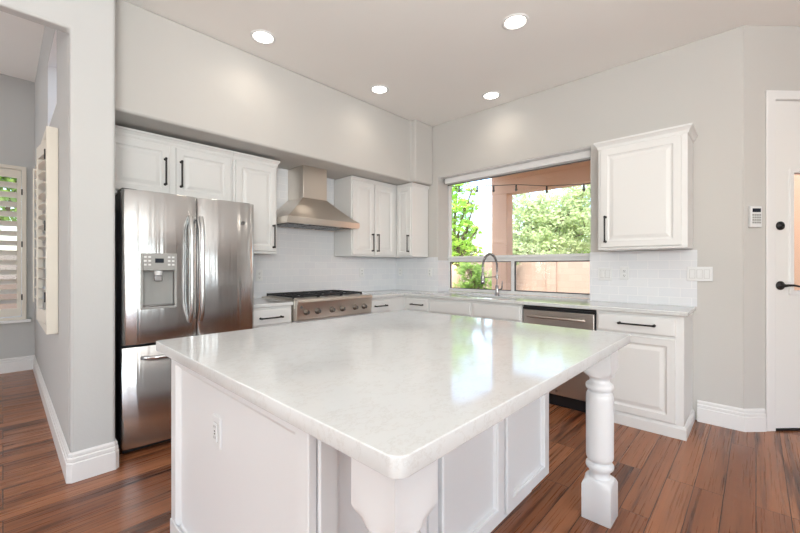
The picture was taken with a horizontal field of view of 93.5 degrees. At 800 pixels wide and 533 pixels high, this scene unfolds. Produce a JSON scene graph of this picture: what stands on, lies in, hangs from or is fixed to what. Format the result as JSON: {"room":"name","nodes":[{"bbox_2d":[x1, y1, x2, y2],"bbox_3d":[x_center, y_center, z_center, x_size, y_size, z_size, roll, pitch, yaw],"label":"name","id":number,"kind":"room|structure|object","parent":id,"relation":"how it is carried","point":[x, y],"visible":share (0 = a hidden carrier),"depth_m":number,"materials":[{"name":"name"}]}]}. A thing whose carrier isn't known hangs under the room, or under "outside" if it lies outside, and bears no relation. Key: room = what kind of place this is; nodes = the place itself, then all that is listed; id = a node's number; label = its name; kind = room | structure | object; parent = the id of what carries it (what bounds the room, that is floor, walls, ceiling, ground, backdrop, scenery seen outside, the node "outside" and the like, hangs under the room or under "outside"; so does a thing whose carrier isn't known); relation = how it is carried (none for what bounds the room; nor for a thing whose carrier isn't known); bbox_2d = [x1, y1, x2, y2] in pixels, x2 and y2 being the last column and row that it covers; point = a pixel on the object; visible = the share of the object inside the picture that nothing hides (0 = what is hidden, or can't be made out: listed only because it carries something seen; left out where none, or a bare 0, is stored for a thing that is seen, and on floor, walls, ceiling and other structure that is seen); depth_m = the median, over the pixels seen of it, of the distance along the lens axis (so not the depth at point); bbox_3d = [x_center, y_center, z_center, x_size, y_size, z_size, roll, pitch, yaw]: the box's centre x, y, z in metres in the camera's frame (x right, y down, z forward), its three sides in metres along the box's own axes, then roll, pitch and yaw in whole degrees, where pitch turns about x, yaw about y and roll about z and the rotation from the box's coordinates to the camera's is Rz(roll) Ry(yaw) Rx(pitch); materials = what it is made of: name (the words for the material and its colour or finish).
{"room":"kitchen","nodes":[
{"label":"kitchen","id":0,"kind":"room"},
{"bbox_2d":[0,74,34,358],"bbox_3d":[-6.118,-0.500,2.956,0.150,3.500,5.080,0,0,43],"label":"wall","id":1,"kind":"structure","parent":0,"point":[17,95],"depth_m":4.52,"materials":[{"name":"grey paint"}]},
{"bbox_2d":[0,164,30,323],"bbox_3d":[-5.069,-0.263,3.955,0.150,1.855,1.695,0,0,43],"label":"window","id":2,"kind":"structure","parent":1,"relation":"in","point":[15,173],"depth_m":4.46,"materials":[{"name":"beige paint"}]},
{"bbox_2d":[0,11,43,81],"bbox_3d":[-4.884,-2.310,1.801,3.630,0.120,5.100,0,0,43],"label":"ceiling","id":3,"kind":"structure","parent":0,"point":[20,38],"depth_m":3.85,"materials":[{"name":"paint"}]},
{"bbox_2d":[35,26,68,447],"bbox_3d":[-3.145,-0.500,3.493,3.430,3.500,0.212,0,0,43],"label":"wall","id":4,"kind":"structure","parent":0,"point":[51,350],"depth_m":2.59,"materials":[{"name":"grey paint"}]},
{"bbox_2d":[33,126,57,334],"bbox_3d":[-2.716,-0.250,2.964,0.926,1.440,0.240,0,0,43],"label":"shutter","id":5,"kind":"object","parent":4,"relation":"in","point":[46,171],"depth_m":2.63,"materials":[{"name":"beige paint"}]},
{"bbox_2d":[48,29,56,125],"bbox_3d":[-2.713,-1.475,3.084,0.818,0.588,0.208,0,0,43],"label":"window","id":6,"kind":"structure","parent":4,"relation":"in","point":[52,63],"depth_m":3.28,"materials":[{"name":"white paint"}]},
{"bbox_2d":[0,0,114,452],"bbox_3d":[-3.540,-0.500,0.515,0.090,3.500,5.080,0,0,43],"label":"wall pier","id":7,"kind":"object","parent":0,"point":[89,25],"visible":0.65,"depth_m":2.24,"materials":[{"name":"grey paint"}]},
{"bbox_2d":[115,0,431,185],"bbox_3d":[-0.979,-1.448,3.922,0.670,0.773,3.390,0,0,43],"label":"wall","id":8,"kind":"structure","parent":0,"point":[173,79],"depth_m":3.23,"materials":[{"name":"grey paint"}]},
{"bbox_2d":[115,125,233,200],"bbox_3d":[-1.915,-0.785,3.134,0.388,0.491,0.918,0,0,43],"label":"upper cabinet","id":9,"kind":"object","parent":8,"relation":"attached to","point":[145,161],"visible":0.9,"depth_m":3.00,"materials":[{"name":"white paint"}]},
{"bbox_2d":[233,151,279,254],"bbox_3d":[-1.440,-0.577,3.629,0.378,0.909,0.450,0,0,43],"label":"upper cabinet","id":10,"kind":"object","parent":8,"relation":"attached to","point":[254,177],"visible":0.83,"depth_m":3.54,"materials":[{"name":"white paint"}]},
{"bbox_2d":[334,175,410,257],"bbox_3d":[-0.288,-0.589,4.846,0.378,0.930,1.090,0,0,43],"label":"upper cabinet","id":11,"kind":"object","parent":8,"relation":"attached to","point":[372,204],"visible":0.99,"depth_m":4.55,"materials":[{"name":"white paint"}]},
{"bbox_2d":[0,369,799,532],"bbox_3d":[-0.633,1.310,1.150,10.700,0.120,10.000,0,0,43],"label":"floor","id":12,"kind":"structure","parent":0,"point":[719,479],"depth_m":2.19,"materials":[{"name":"red wood"}]},
{"bbox_2d":[0,355,118,483],"bbox_3d":[-4.739,1.165,1.731,3.538,0.170,4.998,0,0,43],"label":"baseboard","id":13,"kind":"object","parent":12,"relation":"on","point":[80,465],"visible":0.97,"depth_m":2.31,"materials":[{"name":"white paint"}]},
{"bbox_2d":[115,188,253,453],"bbox_3d":[-1.729,0.366,2.981,0.789,1.768,0.888,0,0,43],"label":"refrigerator","id":14,"kind":"object","parent":12,"relation":"on","point":[184,265],"visible":0.84,"depth_m":2.61,"materials":[{"name":"silver metal"}]},
{"bbox_2d":[254,305,290,327],"bbox_3d":[-1.349,0.803,3.524,0.675,0.891,0.413,0,0,43],"label":"base cabinet","id":15,"kind":"object","parent":12,"relation":"on","point":[280,315],"visible":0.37,"depth_m":3.32,"materials":[{"name":"white paint"}]},
{"bbox_2d":[254,298,292,307],"bbox_3d":[-1.354,0.341,3.532,0.639,0.032,0.417,0,0,43],"label":"countertop","id":16,"kind":"structure","parent":15,"relation":"on","point":[258,302],"depth_m":3.39,"materials":[{"name":"white stone"}]},
{"bbox_2d":[291,313,366,323],"bbox_3d":[-0.886,0.882,4.013,0.675,0.734,0.926,0,0,43],"label":"base cabinet","id":17,"kind":"object","parent":12,"relation":"on","point":[292,322],"visible":0.02,"depth_m":3.76,"materials":[{"name":"white paint"}]},
{"bbox_2d":[367,296,403,314],"bbox_3d":[-0.188,0.803,4.750,0.675,0.891,1.096,0,0,43],"label":"base cabinet","id":18,"kind":"object","parent":12,"relation":"on","point":[388,304],"visible":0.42,"depth_m":4.36,"materials":[{"name":"white paint"}]},
{"bbox_2d":[358,289,695,316],"bbox_3d":[0.871,0.341,3.890,3.379,0.032,1.299,0,0,43],"label":"countertop","id":19,"kind":"structure","parent":18,"relation":"on","point":[563,302],"depth_m":3.58,"materials":[{"name":"white stone"}]},
{"bbox_2d":[262,290,371,320],"bbox_3d":[-0.858,0.391,3.989,0.728,0.229,0.918,0,0,43],"label":"gas rangetop","id":20,"kind":"object","parent":19,"relation":"on","point":[307,305],"visible":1,"depth_m":3.75,"materials":[{"name":"silver metal"}]},
{"bbox_2d":[265,294,364,299],"bbox_3d":[-0.894,0.309,4.023,0.570,0.005,0.878,0,0,43],"label":"cooktop","id":21,"kind":"object","parent":20,"relation":"on","point":[272,296],"depth_m":3.75,"materials":[{"name":"black metal"}]},
{"bbox_2d":[481,253,502,295],"bbox_3d":[0.995,0.087,4.068,0.097,0.473,0.350,0,0,43],"label":"faucet","id":22,"kind":"object","parent":19,"relation":"on","point":[483,277],"visible":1,"depth_m":4.14,"materials":[{"name":"silver metal"}]},
{"bbox_2d":[170,350,617,532],"bbox_3d":[-0.001,0.815,1.812,1.493,0.868,1.601,0,0,43],"label":"kitchen island","id":23,"kind":"object","parent":12,"relation":"on","point":[267,475],"visible":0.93,"depth_m":1.42,"materials":[{"name":"white paint"}]},
{"bbox_2d":[213,414,220,449],"bbox_3d":[-0.692,0.622,1.414,0.072,0.116,0.012,0,0,43],"label":"wall outlet","id":24,"kind":"object","parent":23,"relation":"attached to","point":[216,420],"visible":1,"depth_m":1.40,"materials":[{"name":"white plastic"}]},
{"bbox_2d":[156,310,629,478],"bbox_3d":[0.016,0.359,1.798,1.541,0.041,1.682,0,0,43],"label":"island countertop","id":25,"kind":"structure","parent":23,"relation":"on","point":[395,393],"depth_m":1.23,"materials":[{"name":"white stone"}]},
{"bbox_2d":[404,296,429,312],"bbox_3d":[0.347,0.803,4.617,0.401,0.891,0.553,0,0,43],"label":"base cabinet","id":26,"kind":"object","parent":12,"relation":"on","point":[421,304],"visible":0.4,"depth_m":4.43,"materials":[{"name":"white paint"}]},
{"bbox_2d":[430,298,523,322],"bbox_3d":[0.899,0.803,4.094,1.116,0.891,0.553,0,0,43],"label":"base cabinet","id":27,"kind":"object","parent":12,"relation":"on","point":[476,309],"visible":0.06,"depth_m":3.86,"materials":[{"name":"white paint"}]},
{"bbox_2d":[523,305,596,412],"bbox_3d":[1.537,0.807,3.487,0.634,0.884,0.559,0,0,43],"label":"dishwasher","id":28,"kind":"object","parent":12,"relation":"on","point":[571,394],"visible":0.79,"depth_m":3.27,"materials":[{"name":"silver metal"}]},
{"bbox_2d":[597,310,694,440],"bbox_3d":[1.991,0.803,3.061,0.598,0.891,0.553,0,0,43],"label":"base cabinet","id":29,"kind":"object","parent":12,"relation":"on","point":[652,381],"visible":0.78,"depth_m":2.84,"materials":[{"name":"white paint"}]},
{"bbox_2d":[125,0,799,126],"bbox_3d":[0.330,-1.895,0.239,8.050,0.120,10.000,0,0,43],"label":"ceiling","id":30,"kind":"structure","parent":0,"point":[437,60],"depth_m":3.00,"materials":[{"name":"paint"}]},
{"bbox_2d":[250,29,275,44],"bbox_3d":[-1.094,-1.830,3.005,0.196,0.010,0.196,0,0,43],"label":"recessed light","id":31,"kind":"object","parent":30,"relation":"in","point":[260,36],"visible":1,"depth_m":3.00,"materials":[{"name":"white paint"}]},
{"bbox_2d":[370,85,388,93],"bbox_3d":[-0.212,-1.830,3.892,0.196,0.010,0.196,0,0,43],"label":"recessed light","id":32,"kind":"object","parent":30,"relation":"in","point":[377,89],"visible":1,"depth_m":3.89,"materials":[{"name":"white paint"}]},
{"bbox_2d":[482,91,500,99],"bbox_3d":[0.979,-1.830,4.030,0.196,0.010,0.196,0,0,43],"label":"recessed light","id":33,"kind":"object","parent":30,"relation":"in","point":[491,95],"visible":1,"depth_m":4.03,"materials":[{"name":"white paint"}]},
{"bbox_2d":[502,13,528,30],"bbox_3d":[0.864,-1.830,2.818,0.196,0.010,0.196,0,0,43],"label":"recessed light","id":34,"kind":"object","parent":30,"relation":"in","point":[515,21],"visible":1,"depth_m":2.81,"materials":[{"name":"white paint"}]},
{"bbox_2d":[399,26,742,419],"bbox_3d":[1.381,-0.292,4.229,3.674,3.085,0.300,0,0,43],"label":"wall","id":35,"kind":"structure","parent":0,"point":[699,83],"depth_m":3.15,"materials":[{"name":"grey paint"}]},
{"bbox_2d":[397,182,429,256],"bbox_3d":[0.153,-0.589,4.915,0.284,0.930,0.388,0,0,43],"label":"upper cabinet","id":36,"kind":"object","parent":35,"relation":"attached to","point":[412,198],"visible":1,"depth_m":4.82,"materials":[{"name":"white paint"}]},
{"bbox_2d":[396,257,437,291],"bbox_3d":[0.217,0.102,5.117,0.742,0.447,0.010,0,0,43],"label":"backsplash","id":37,"kind":"structure","parent":35,"relation":"attached to","point":[414,276],"depth_m":5.09,"materials":[{"name":"white tile"}]},
{"bbox_2d":[428,268,431,276],"bbox_3d":[0.392,0.075,4.937,0.072,0.116,0.009,0,0,43],"label":"wall outlet","id":38,"kind":"object","parent":35,"relation":"attached to","point":[429,269],"visible":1,"depth_m":4.93,"materials":[{"name":"white plastic"}]},
{"bbox_2d":[438,260,448,291],"bbox_3d":[0.570,0.122,4.945,0.008,0.405,0.225,0,0,43],"label":"backsplash","id":39,"kind":"structure","parent":35,"relation":"attached to","point":[443,265],"depth_m":4.94,"materials":[{"name":"white tile"}]},
{"bbox_2d":[439,147,589,178],"bbox_3d":[1.234,-1.148,4.317,1.831,0.004,0.222,0,0,43],"label":"trim","id":40,"kind":"structure","parent":35,"relation":"attached to","point":[586,148],"depth_m":4.14,"materials":[{"name":"white paint"}]},
{"bbox_2d":[444,150,589,185],"bbox_3d":[1.255,-1.101,4.322,1.799,0.090,0.087,0,0,43],"label":"roller shade","id":41,"kind":"object","parent":35,"relation":"attached to","point":[583,156],"visible":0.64,"depth_m":4.18,"materials":[{"name":"white fabric"}]},
{"bbox_2d":[447,185,589,297],"bbox_3d":[1.323,-0.412,4.411,1.835,1.475,0.075,0,0,43],"label":"window","id":42,"kind":"structure","parent":35,"relation":"in","point":[579,257],"depth_m":4.39,"materials":[{"name":"white plastic"}]},
{"bbox_2d":[598,268,611,279],"bbox_3d":[1.908,0.070,3.501,0.118,0.116,0.011,0,0,43],"label":"light switch","id":43,"kind":"object","parent":35,"relation":"attached to","point":[603,273],"visible":1,"depth_m":3.50,"materials":[{"name":"white plastic"}]},
{"bbox_2d":[620,267,628,279],"bbox_3d":[2.024,0.060,3.392,0.072,0.116,0.009,0,0,43],"label":"wall outlet","id":44,"kind":"object","parent":35,"relation":"attached to","point":[624,271],"visible":1,"depth_m":3.39,"materials":[{"name":"white plastic"}]},
{"bbox_2d":[590,250,696,306],"bbox_3d":[2.113,0.095,3.322,0.810,0.461,0.010,0,0,43],"label":"backsplash","id":45,"kind":"structure","parent":35,"relation":"attached to","point":[655,277],"depth_m":3.28,"materials":[{"name":"white tile"}]},
{"bbox_2d":[593,123,697,250],"bbox_3d":[2.031,-0.604,3.136,0.678,0.924,0.388,0,0,43],"label":"upper cabinet","id":46,"kind":"object","parent":35,"relation":"attached to","point":[645,180],"visible":1,"depth_m":2.99,"materials":[{"name":"white paint"}]},
{"bbox_2d":[687,267,712,280],"bbox_3d":[2.410,0.060,3.026,0.164,0.116,0.011,0,0,43],"label":"light switch","id":47,"kind":"object","parent":35,"relation":"attached to","point":[693,273],"visible":1,"depth_m":3.02,"materials":[{"name":"white plastic"}]},
{"bbox_2d":[697,400,766,431],"bbox_3d":[2.570,1.165,2.911,0.420,0.170,0.096,0,0,27],"label":"baseboard","id":48,"kind":"structure","parent":35,"relation":"attached to","point":[735,418],"depth_m":2.89,"materials":[{"name":"white paint"}]},
{"bbox_2d":[743,25,799,412],"bbox_3d":[3.549,-0.292,2.958,1.880,3.085,0.150,0,0,-2],"label":"wall","id":49,"kind":"structure","parent":0,"point":[771,54],"depth_m":2.86,"materials":[{"name":"grey paint"}]},
{"bbox_2d":[748,206,761,227],"bbox_3d":[2.687,-0.375,2.844,0.088,0.160,0.028,0,0,-2],"label":"alarm keypad","id":50,"kind":"object","parent":49,"relation":"attached to","point":[754,212],"visible":1,"depth_m":2.83,"materials":[{"name":"white plastic"}]},
{"bbox_2d":[766,90,799,430],"bbox_3d":[3.310,-0.043,2.923,1.066,2.587,0.206,0,0,-2],"label":"door","id":51,"kind":"structure","parent":49,"relation":"in","point":[782,106],"depth_m":2.87,"materials":[{"name":"white paint"}]},
{"bbox_3d":[-1.191,-0.292,4.330,0.200,3.085,3.690,0,0,43],"label":"wall","id":52,"kind":"structure","parent":0,"visible":0},
{"bbox_2d":[256,270,262,280],"bbox_3d":[-1.454,0.092,3.885,0.009,0.116,0.072,0,0,43],"label":"wall outlet","id":53,"kind":"object","parent":52,"relation":"attached to","point":[259,273],"visible":1,"depth_m":3.88,"materials":[{"name":"white plastic"}]},
{"bbox_2d":[277,165,359,231],"bbox_3d":[-0.943,-0.740,4.062,0.505,0.640,0.900,0,0,43],"label":"range hood","id":54,"kind":"object","parent":52,"relation":"attached to","point":[307,207],"visible":0.95,"depth_m":3.98,"materials":[{"name":"silver metal"}]},
{"bbox_2d":[254,168,395,297],"bbox_3d":[-0.899,-0.368,4.486,0.010,1.387,2.440,0,0,43],"label":"backsplash","id":55,"kind":"structure","parent":52,"relation":"attached to","point":[304,260],"depth_m":4.36,"materials":[{"name":"white tile"}]},
{"bbox_2d":[360,268,363,276],"bbox_3d":[-0.496,0.075,4.897,0.009,0.116,0.072,0,0,43],"label":"wall outlet","id":56,"kind":"object","parent":52,"relation":"attached to","point":[361,269],"visible":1,"depth_m":4.89,"materials":[{"name":"white plastic"}]},
{"label":"outside","id":57,"kind":"structure","parent":0,"visible":0},
{"bbox_3d":[3.051,1.471,17.768,100.000,0.199,90.000,0,0,43],"label":"ground","id":58,"kind":"structure","parent":57,"visible":0},
{"bbox_2d":[0,255,16,308],"bbox_3d":[-7.334,0.560,6.944,0.200,1.620,16.000,0,0,43],"label":"wall","id":59,"kind":"structure","parent":58,"relation":"on","point":[2,257],"depth_m":6.93,"materials":[{"name":"paint"}]},
{"bbox_2d":[0,176,16,230],"bbox_3d":[-7.111,-0.712,6.073,2.083,4.182,2.730,0,0,40],"label":"tree","id":60,"kind":"object","parent":58,"relation":"on","point":[7,179],"visible":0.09,"depth_m":6.28,"materials":[{"name":"green plant"}]},
{"bbox_2d":[452,264,459,287],"bbox_3d":[1.518,0.655,11.232,0.560,1.430,0.560,0,0,43],"label":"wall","id":61,"kind":"structure","parent":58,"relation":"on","point":[455,277],"depth_m":10.99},
{"bbox_2d":[452,182,483,269],"bbox_3d":[1.639,-0.742,11.717,2.110,4.244,1.774,0,0,43],"label":"tree","id":62,"kind":"object","parent":58,"relation":"on","point":[461,246],"visible":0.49,"depth_m":11.37,"materials":[{"name":"green plant"}]},
{"bbox_2d":[452,262,491,292],"bbox_3d":[2.030,0.590,10.232,1.504,1.640,1.111,0,0,43],"label":"bush","id":63,"kind":"object","parent":58,"relation":"on","point":[474,272],"visible":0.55,"depth_m":10.15,"materials":[{"name":"green plant"}]},
{"bbox_2d":[487,242,525,280],"bbox_3d":[3.454,0.310,12.296,1.337,2.235,0.801,0,0,43],"label":"climbing shrub","id":64,"kind":"object","parent":58,"relation":"on","point":[519,250],"visible":0.2,"depth_m":12.04,"materials":[{"name":"green plant"}]},
{"bbox_2d":[459,262,589,298],"bbox_3d":[3.962,0.500,12.912,20.000,1.740,0.200,0,0,43],"label":"wall","id":65,"kind":"structure","parent":58,"relation":"on","point":[572,277],"depth_m":11.83,"materials":[{"name":"concrete"}]},
{"bbox_2d":[490,184,589,254],"bbox_3d":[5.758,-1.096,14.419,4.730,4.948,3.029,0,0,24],"label":"tree","id":66,"kind":"object","parent":58,"relation":"on","point":[539,217],"visible":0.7,"depth_m":13.98,"materials":[{"name":"green plant"}]},
{"bbox_2d":[546,262,556,296],"bbox_3d":[4.803,0.500,11.908,0.300,1.740,0.098,0,0,43],"label":"pier","id":67,"kind":"structure","parent":58,"relation":"on","point":[551,267],"depth_m":11.86,"materials":[{"name":"concrete"}]},
{"bbox_2d":[794,175,799,289],"bbox_3d":[8.355,-0.490,4.897,6.600,3.720,0.200,0,0,43],"label":"wall","id":68,"kind":"structure","parent":58,"relation":"on","point":[796,177],"depth_m":6.33,"materials":[{"name":"beige paint"}]},
{"bbox_3d":[3.214,1.330,5.068,6.300,0.080,3.420,0,0,43],"label":"patio slab","id":69,"kind":"object","parent":58,"relation":"on","visible":0},
{"bbox_2d":[492,194,512,294],"bbox_3d":[2.123,-0.095,7.809,0.345,2.767,0.260,0,0,43],"label":"patio column","id":70,"kind":"structure","parent":69,"relation":"on","point":[502,204],"depth_m":7.69,"materials":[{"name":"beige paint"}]},
{"bbox_2d":[492,161,589,195],"bbox_3d":[4.321,-1.685,5.728,6.400,0.410,0.260,0,0,43],"label":"beam","id":71,"kind":"structure","parent":70,"relation":"on","point":[575,173],"depth_m":7.08,"materials":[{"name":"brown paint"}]},
{"bbox_2d":[529,185,562,192],"label":"string lights","id":72,"kind":"object","parent":71,"relation":"hanging from","point":[546,191],"depth_m":6.22,"materials":[{"name":"black"}]},
{"bbox_3d":[3.461,-1.971,4.834,6.420,0.158,3.420,0,0,43],"label":"roof","id":73,"kind":"structure","parent":71,"relation":"on","visible":0},
{"bbox_2d":[568,183,589,191],"label":"string lights","id":74,"kind":"object","parent":73,"relation":"hanging from","point":[583,189],"depth_m":5.83,"materials":[{"name":"black"}]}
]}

